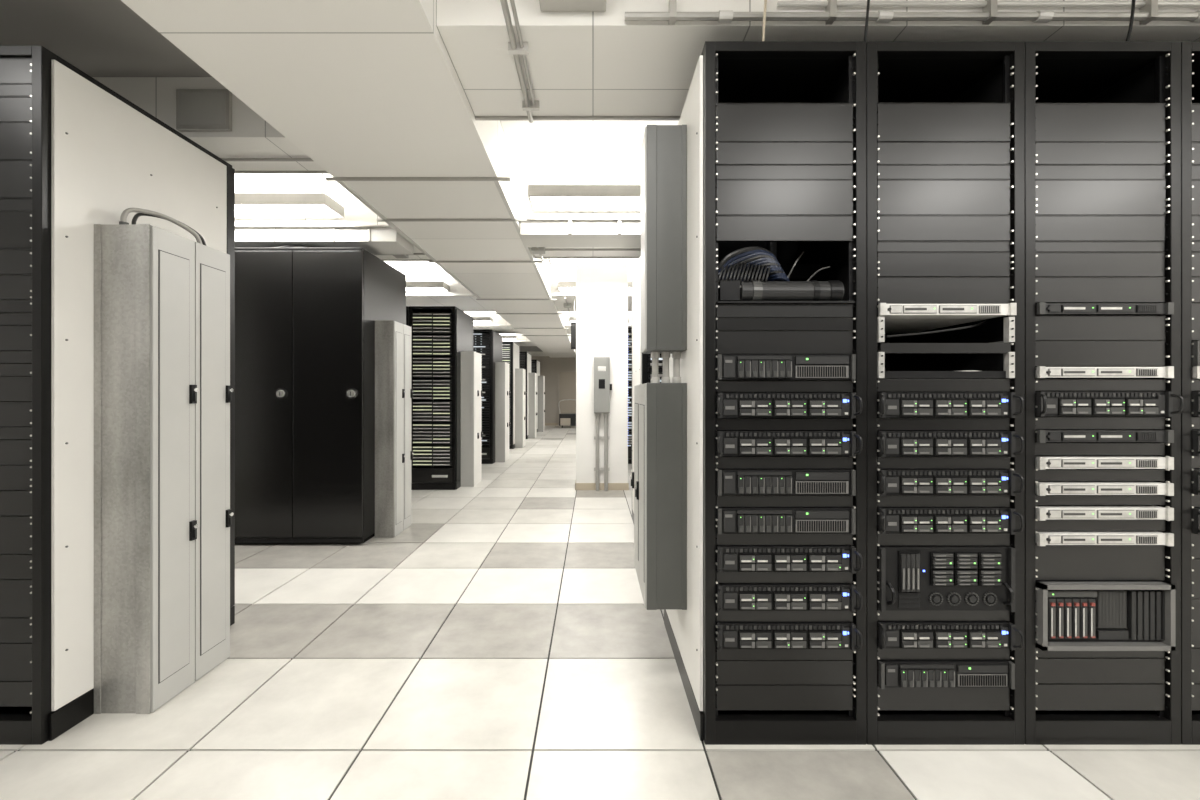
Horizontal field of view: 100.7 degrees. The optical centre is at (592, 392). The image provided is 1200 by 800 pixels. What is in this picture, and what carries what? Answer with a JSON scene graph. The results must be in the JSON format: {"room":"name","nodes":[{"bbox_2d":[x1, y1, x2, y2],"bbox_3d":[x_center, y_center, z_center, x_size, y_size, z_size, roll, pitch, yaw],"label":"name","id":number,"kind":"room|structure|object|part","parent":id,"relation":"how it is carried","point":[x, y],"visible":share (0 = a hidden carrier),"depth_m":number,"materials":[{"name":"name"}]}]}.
{"room":"server room","nodes":[
{"label":"server room","id":0,"kind":"room"},
{"bbox_2d":[532,356,575,422],"bbox_3d":[0.000,-0.255,19.050,9.400,3.000,0.100,0,0,0],"label":"wall","id":1,"kind":"structure","parent":0,"point":[549,367],"depth_m":19.00,"materials":[{"name":"paint"}]},
{"bbox_2d":[545,423,557,425],"bbox_3d":[0.000,1.195,18.992,9.400,0.100,0.015,0,0,0],"label":"baseboard","id":2,"kind":"structure","parent":1,"relation":"attached to","point":[546,424],"depth_m":18.98,"materials":[{"name":"beige"}]},
{"bbox_2d":[558,371,575,425],"bbox_3d":[-0.875,0.195,18.934,0.950,2.100,0.099,0,0,0],"label":"door","id":3,"kind":"structure","parent":1,"relation":"in","point":[566,380],"depth_m":18.93,"materials":[{"name":"paint"}]},
{"bbox_2d":[0,426,1199,799],"bbox_3d":[0.000,1.275,7.500,9.400,0.060,23.000,0,0,0],"label":"floor","id":4,"kind":"structure","parent":0,"point":[505,644],"depth_m":1.97,"materials":[{"name":"white tile"}]},
{"bbox_2d":[0,46,234,744],"bbox_3d":[-2.223,0.007,2.223,0.580,2.475,0.930,0,0,0],"label":"rack","id":5,"kind":"object","parent":4,"relation":"on","point":[76,153],"visible":0.66,"depth_m":1.79,"materials":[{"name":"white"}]},
{"bbox_2d":[94,208,232,713],"bbox_3d":[-1.812,0.244,2.135,0.249,2.001,0.419,0,0,0],"label":"enclosure","id":6,"kind":"object","parent":4,"relation":"on","point":[163,514],"visible":1,"depth_m":1.96,"materials":[{"name":"grey paint"}]},
{"bbox_2d":[235,248,293,542],"bbox_3d":[-2.738,0.030,4.512,0.570,2.430,0.976,0,0,0],"label":"tall cabinet","id":7,"kind":"object","parent":4,"relation":"on","point":[263,276],"visible":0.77,"depth_m":4.05,"materials":[{"name":"black metal"}]},
{"bbox_2d":[271,245,310,247],"bbox_3d":[-2.457,-1.228,4.396,0.336,0.067,0.830,0,0,42],"label":"cable bundle","id":8,"kind":"object","parent":7,"relation":"on","point":[287,246],"visible":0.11,"depth_m":4.23,"materials":[{"name":"black"}]},
{"bbox_2d":[292,248,405,542],"bbox_3d":[-2.166,0.030,4.512,0.571,2.430,0.976,0,0,0],"label":"tall cabinet","id":9,"kind":"object","parent":4,"relation":"on","point":[339,294],"visible":0.95,"depth_m":4.05,"materials":[{"name":"black metal"}]},
{"bbox_3d":[-2.166,0.009,4.066,0.567,2.341,0.024,0,0,0],"label":"door","id":10,"kind":"part","parent":9,"relation":"part of","materials":[{"name":"black metal"}]},
{"bbox_2d":[375,320,412,537],"bbox_3d":[-1.782,0.310,4.478,0.193,1.870,0.404,0,0,0],"label":"enclosure","id":11,"kind":"object","parent":4,"relation":"on","point":[393,391],"visible":1,"depth_m":4.28,"materials":[{"name":"grey paint"}]},
{"bbox_2d":[406,306,408,325],"bbox_3d":[-2.672,0.065,6.838,0.598,2.360,0.924,0,0,0],"label":"rack","id":12,"kind":"object","parent":4,"relation":"on","point":[407,307],"visible":0.1,"depth_m":6.38,"materials":[{"name":"black metal"}]},
{"bbox_2d":[409,306,472,489],"bbox_3d":[-2.062,0.065,6.838,0.615,2.360,0.924,0,0,0],"label":"rack","id":13,"kind":"object","parent":4,"relation":"on","point":[439,334],"visible":0.71,"depth_m":6.38,"materials":[{"name":"black metal"}]},
{"bbox_3d":[-1.762,0.075,6.850,0.016,2.340,0.900,0,0,0],"label":"panel","id":14,"kind":"part","parent":13,"relation":"part of","materials":[{"name":"grey metal"}]},
{"bbox_2d":[461,351,482,486],"bbox_3d":[-1.655,0.345,6.813,0.203,1.800,0.434,0,0,0],"label":"enclosure","id":15,"kind":"object","parent":4,"relation":"on","point":[471,393],"visible":1,"depth_m":6.60,"materials":[{"name":"grey paint"}]},
{"bbox_2d":[473,329,501,463],"bbox_3d":[-2.062,0.065,9.177,0.615,2.360,0.926,0,0,0],"label":"rack","id":16,"kind":"object","parent":4,"relation":"on","point":[486,342],"visible":0.31,"depth_m":8.72,"materials":[{"name":"black metal"}]},
{"bbox_3d":[-1.762,0.075,9.190,0.016,2.340,0.900,0,0,0],"label":"panel","id":17,"kind":"part","parent":16,"relation":"part of","materials":[{"name":"grey metal"}]},
{"bbox_2d":[495,362,509,461],"bbox_3d":[-1.655,0.345,9.153,0.203,1.800,0.434,0,0,0],"label":"enclosure","id":18,"kind":"object","parent":4,"relation":"on","point":[502,392],"visible":1,"depth_m":8.94,"materials":[{"name":"grey paint"}]},
{"bbox_2d":[502,341,519,448],"bbox_3d":[-2.071,0.045,11.508,0.615,2.400,0.924,0,0,0],"label":"rack","id":19,"kind":"object","parent":4,"relation":"on","point":[510,350],"visible":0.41,"depth_m":11.06,"materials":[{"name":"black metal"}]},
{"bbox_3d":[-1.772,0.055,11.520,0.016,2.380,0.900,0,0,0],"label":"panel","id":20,"kind":"part","parent":19,"relation":"part of","materials":[{"name":"grey metal"}]},
{"bbox_2d":[515,369,525,447],"bbox_3d":[-1.665,0.345,11.483,0.203,1.800,0.434,0,0,0],"label":"enclosure","id":21,"kind":"object","parent":4,"relation":"on","point":[520,374],"visible":1,"depth_m":11.27,"materials":[{"name":"grey paint"}]},
{"bbox_2d":[520,352,531,438],"bbox_3d":[-2.071,0.065,13.838,0.615,2.360,0.924,0,0,0],"label":"rack","id":22,"kind":"object","parent":4,"relation":"on","point":[525,357],"visible":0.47,"depth_m":13.40,"materials":[{"name":"black metal"}]},
{"bbox_3d":[-1.772,0.075,13.850,0.016,2.340,0.900,0,0,0],"label":"panel","id":23,"kind":"part","parent":22,"relation":"part of","materials":[{"name":"grey metal"}]},
{"bbox_2d":[528,373,537,438],"bbox_3d":[-1.665,0.345,13.813,0.203,1.800,0.434,0,0,0],"label":"enclosure","id":24,"kind":"object","parent":4,"relation":"on","point":[532,377],"visible":1,"depth_m":13.60,"materials":[{"name":"grey paint"}]},
{"bbox_2d":[532,360,539,431],"bbox_3d":[-2.071,0.095,16.158,0.615,2.300,0.924,0,0,0],"label":"rack","id":25,"kind":"object","parent":4,"relation":"on","point":[535,363],"visible":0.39,"depth_m":15.83,"materials":[{"name":"black metal"}]},
{"bbox_3d":[-2.080,0.095,16.160,0.598,2.300,0.920,0,0,0],"label":"frame","id":26,"kind":"part","parent":25,"relation":"part of","materials":[{"name":"black metal"}]},
{"bbox_3d":[-1.772,0.105,16.170,0.016,2.280,0.900,0,0,0],"label":"panel","id":27,"kind":"part","parent":25,"relation":"part of","materials":[{"name":"grey metal"}]},
{"bbox_2d":[538,376,544,431],"bbox_3d":[-1.665,0.345,16.133,0.203,1.800,0.434,0,0,0],"label":"enclosure","id":28,"kind":"object","parent":4,"relation":"on","point":[541,379],"visible":1,"depth_m":15.92,"materials":[{"name":"grey paint"}]},
{"bbox_2d":[558,399,575,427],"bbox_3d":[-0.851,0.734,17.836,0.827,1.021,0.671,0,0,0],"label":"equipment cart","id":29,"kind":"object","parent":4,"relation":"on","point":[565,419],"visible":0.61,"depth_m":17.60,"materials":[{"name":"black"}]},
{"bbox_2d":[576,265,627,482],"bbox_3d":[0.116,-0.250,6.680,0.667,2.990,0.600,0,0,0],"label":"column","id":30,"kind":"structure","parent":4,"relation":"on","point":[601,290],"depth_m":6.38,"materials":[{"name":"paint"}]},
{"bbox_2d":[594,357,611,490],"bbox_3d":[0.127,0.395,6.323,0.230,1.700,0.111,0,0,0],"label":"switch","id":31,"kind":"object","parent":30,"relation":"attached to","point":[602,386],"visible":1,"depth_m":6.28,"materials":[{"name":"paint"}]},
{"bbox_2d":[575,481,628,489],"bbox_3d":[0.115,1.200,6.674,0.689,0.090,0.612,0,0,0],"label":"baseboard","id":32,"kind":"structure","parent":4,"relation":"on","point":[578,486],"depth_m":6.37,"materials":[{"name":"beige"}]},
{"bbox_2d":[628,327,631,463],"bbox_3d":[0.692,0.045,9.177,0.615,2.400,0.926,0,0,0],"label":"rack","id":33,"kind":"object","parent":4,"relation":"on","point":[629,328],"visible":0.02,"depth_m":8.72,"materials":[{"name":"black metal"}]},
{"bbox_2d":[632,256,662,522],"bbox_3d":[0.692,0.045,4.507,0.615,2.400,0.926,0,0,0],"label":"rack","id":34,"kind":"object","parent":4,"relation":"on","point":[641,363],"visible":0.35,"depth_m":4.33,"materials":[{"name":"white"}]},
{"bbox_3d":[0.392,0.055,4.520,0.016,2.380,0.900,0,0,0],"label":"panel","id":35,"kind":"part","parent":34,"relation":"part of","materials":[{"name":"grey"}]},
{"bbox_3d":[0.700,0.045,4.510,0.598,2.400,0.920,0,0,0],"label":"frame","id":36,"kind":"part","parent":34,"relation":"part of","materials":[{"name":"black metal"}]},
{"bbox_2d":[664,41,865,744],"bbox_3d":[0.674,0.000,2.204,0.588,2.490,0.969,0,0,0],"label":"rack","id":37,"kind":"object","parent":4,"relation":"on","point":[768,645],"visible":0.88,"depth_m":1.77,"materials":[{"name":"black metal"}]},
{"bbox_2d":[630,351,686,609],"bbox_3d":[0.286,0.355,2.293,0.193,1.060,0.534,0,0,0],"label":"enclosure","id":38,"kind":"object","parent":37,"relation":"attached to","point":[659,476],"visible":1,"depth_m":2.03,"materials":[{"name":"paint"}]},
{"bbox_2d":[641,125,686,353],"bbox_3d":[0.298,-0.635,2.123,0.170,0.920,0.194,0,0,0],"label":"enclosure","id":39,"kind":"object","parent":37,"relation":"attached to","point":[663,147],"visible":1,"depth_m":2.03,"materials":[{"name":"paint"}]},
{"bbox_3d":[0.218,-0.635,2.125,0.010,0.912,0.184,0,0,0],"label":"door","id":40,"kind":"part","parent":39,"relation":"part of","materials":[{"name":"grey paint"}]},
{"bbox_3d":[0.388,0.010,2.233,0.016,2.470,0.910,0,0,0],"label":"panel","id":41,"kind":"part","parent":37,"relation":"part of","materials":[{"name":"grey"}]},
{"bbox_2d":[866,41,1024,744],"bbox_3d":[1.249,0.000,2.204,0.558,2.490,0.969,0,0,0],"label":"rack","id":42,"kind":"object","parent":4,"relation":"on","point":[945,120],"visible":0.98,"depth_m":1.77,"materials":[{"name":"black metal"}]},
{"bbox_2d":[1025,41,1183,744],"bbox_3d":[1.806,0.000,2.204,0.551,2.490,0.969,0,0,0],"label":"rack","id":43,"kind":"object","parent":4,"relation":"on","point":[1104,402],"visible":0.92,"depth_m":1.77,"materials":[{"name":"black metal"}]},
{"bbox_2d":[1181,41,1199,744],"bbox_3d":[2.361,0.000,2.204,0.556,2.490,0.969,0,0,0],"label":"rack","id":44,"kind":"object","parent":4,"relation":"on","point":[1190,50],"visible":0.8,"depth_m":1.76,"materials":[{"name":"black metal"}]},
{"bbox_2d":[0,0,1199,357],"bbox_3d":[0.000,-1.605,7.500,9.400,0.500,23.000,0,0,0],"label":"ceiling","id":45,"kind":"structure","parent":0,"point":[354,88],"depth_m":2.37,"materials":[{"name":"tile"}]},
{"bbox_2d":[176,89,231,130],"bbox_3d":[-2.125,-1.545,2.715,0.290,0.220,0.029,0,0,0],"label":"ceiling vent","id":46,"kind":"object","parent":45,"relation":"in","point":[196,109],"visible":0.92,"depth_m":2.70,"materials":[{"name":"metal"}]},
{"bbox_2d":[235,174,343,217],"bbox_3d":[-2.650,-1.600,3.950,1.200,0.310,0.300,0,0,0],"label":"light","id":47,"kind":"object","parent":45,"relation":"hanging from","point":[247,205],"depth_m":3.88,"materials":[{"name":"white plastic"}]},
{"bbox_2d":[235,227,412,254],"bbox_3d":[-2.480,-1.342,4.395,1.640,0.124,0.410,0,0,0],"label":"air duct","id":48,"kind":"object","parent":45,"relation":"attached to","point":[376,240],"visible":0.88,"depth_m":4.20,"materials":[{"name":"white metal"}]},
{"bbox_2d":[393,255,408,257],"bbox_3d":[-1.900,-1.373,4.900,0.120,0.063,0.120,0,0,0],"label":"junction box","id":49,"kind":"object","parent":45,"relation":"attached to","point":[396,256],"visible":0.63,"depth_m":4.88,"materials":[{"name":"grey paint"}]},
{"bbox_2d":[406,267,448,291],"bbox_3d":[-2.650,-1.600,6.950,1.200,0.310,0.300,0,0,0],"label":"light","id":50,"kind":"object","parent":45,"relation":"hanging from","point":[411,286],"depth_m":6.81,"materials":[{"name":"white plastic"}]},
{"bbox_2d":[325,177,570,335],"bbox_3d":[-1.100,-1.347,7.390,1.160,0.016,8.540,0,0,0],"label":"trim","id":51,"kind":"structure","parent":45,"relation":"attached to","point":[339,180],"depth_m":3.86,"materials":[{"name":"metal"}]},
{"bbox_2d":[235,116,679,351],"bbox_3d":[-1.225,-1.399,9.620,4.250,0.012,14.200,0,0,0],"label":"trim","id":52,"kind":"structure","parent":45,"relation":"attached to","point":[476,117],"depth_m":3.98,"materials":[{"name":"metal"}]},
{"bbox_2d":[472,317,493,322],"bbox_3d":[-2.650,-1.600,10.100,1.200,0.310,0.300,0,0,0],"label":"light","id":53,"kind":"object","parent":45,"relation":"hanging from","point":[475,319],"depth_m":9.95,"materials":[{"name":"white plastic"}]},
{"bbox_2d":[502,334,516,339],"bbox_3d":[-2.650,-1.600,13.300,1.200,0.310,0.300,0,0,0],"label":"light","id":54,"kind":"object","parent":45,"relation":"hanging from","point":[504,337],"depth_m":13.15,"materials":[{"name":"white plastic"}]},
{"bbox_2d":[532,247,544,253],"bbox_3d":[-0.520,-1.373,4.750,0.120,0.063,0.120,0,0,0],"label":"junction box","id":55,"kind":"object","parent":45,"relation":"attached to","point":[541,250],"visible":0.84,"depth_m":4.69,"materials":[{"name":"grey paint"}]},
{"bbox_2d":[563,303,570,307],"bbox_3d":[-0.400,-1.373,7.800,0.120,0.063,0.120,0,0,0],"label":"junction box","id":56,"kind":"object","parent":45,"relation":"attached to","point":[564,304],"visible":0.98,"depth_m":7.74,"materials":[{"name":"grey paint"}]},
{"bbox_2d":[539,0,605,11],"bbox_3d":[-0.075,-1.580,1.845,0.250,0.250,0.107,0,0,0],"label":"junction box","id":57,"kind":"object","parent":45,"relation":"attached to","point":[545,5],"visible":1,"depth_m":1.87,"materials":[{"name":"metal"}]},
{"bbox_2d":[571,299,575,348],"bbox_3d":[-0.280,-1.032,7.428,0.100,0.755,0.065,0,0,0],"label":"display","id":58,"kind":"object","parent":45,"relation":"hanging from","point":[573,324],"visible":0.85,"depth_m":7.39,"materials":[{"name":"black"}]},
{"bbox_2d":[520,220,640,246],"bbox_3d":[0.155,-1.345,4.190,1.490,0.119,0.380,0,0,0],"label":"air duct","id":59,"kind":"object","parent":45,"relation":"attached to","point":[534,233],"visible":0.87,"depth_m":4.03,"materials":[{"name":"white metal"}]},
{"bbox_2d":[528,163,640,210],"bbox_3d":[0.120,-1.600,3.800,1.200,0.310,0.300,0,0,0],"label":"light","id":60,"kind":"object","parent":45,"relation":"hanging from","point":[543,197],"depth_m":3.70,"materials":[{"name":"white plastic"}]},
{"bbox_2d":[549,259,638,264],"bbox_3d":[0.120,-1.600,5.450,1.200,0.310,0.300,0,0,0],"label":"light","id":61,"kind":"object","parent":45,"relation":"hanging from","point":[552,261],"depth_m":5.51,"materials":[{"name":"white plastic"}]},
{"bbox_2d":[558,267,631,291],"bbox_3d":[0.120,-1.600,6.950,1.200,0.310,0.300,0,0,0],"label":"light","id":62,"kind":"object","parent":45,"relation":"hanging from","point":[563,286],"depth_m":6.80,"materials":[{"name":"white plastic"}]},
{"bbox_2d":[569,317,628,322],"bbox_3d":[0.120,-1.600,10.100,1.200,0.310,0.300,0,0,0],"label":"light","id":63,"kind":"object","parent":45,"relation":"hanging from","point":[571,319],"depth_m":9.95,"materials":[{"name":"white plastic"}]},
{"bbox_2d":[221,0,1199,312],"bbox_3d":[0.650,-1.552,4.841,7.900,0.386,7.217,0,0,0],"label":"conduit","id":64,"kind":"object","parent":45,"relation":"attached to","point":[1148,12],"depth_m":1.88,"materials":[{"name":"grey metal"}]},
{"bbox_2d":[762,0,1135,40],"bbox_3d":[1.319,-1.499,1.858,1.381,0.492,0.053,0,0,0],"label":"hanging cable","id":65,"kind":"object","parent":45,"relation":"hanging from","point":[765,1],"visible":0.59,"depth_m":1.84,"materials":[{"name":"beige plastic"}]}
]}

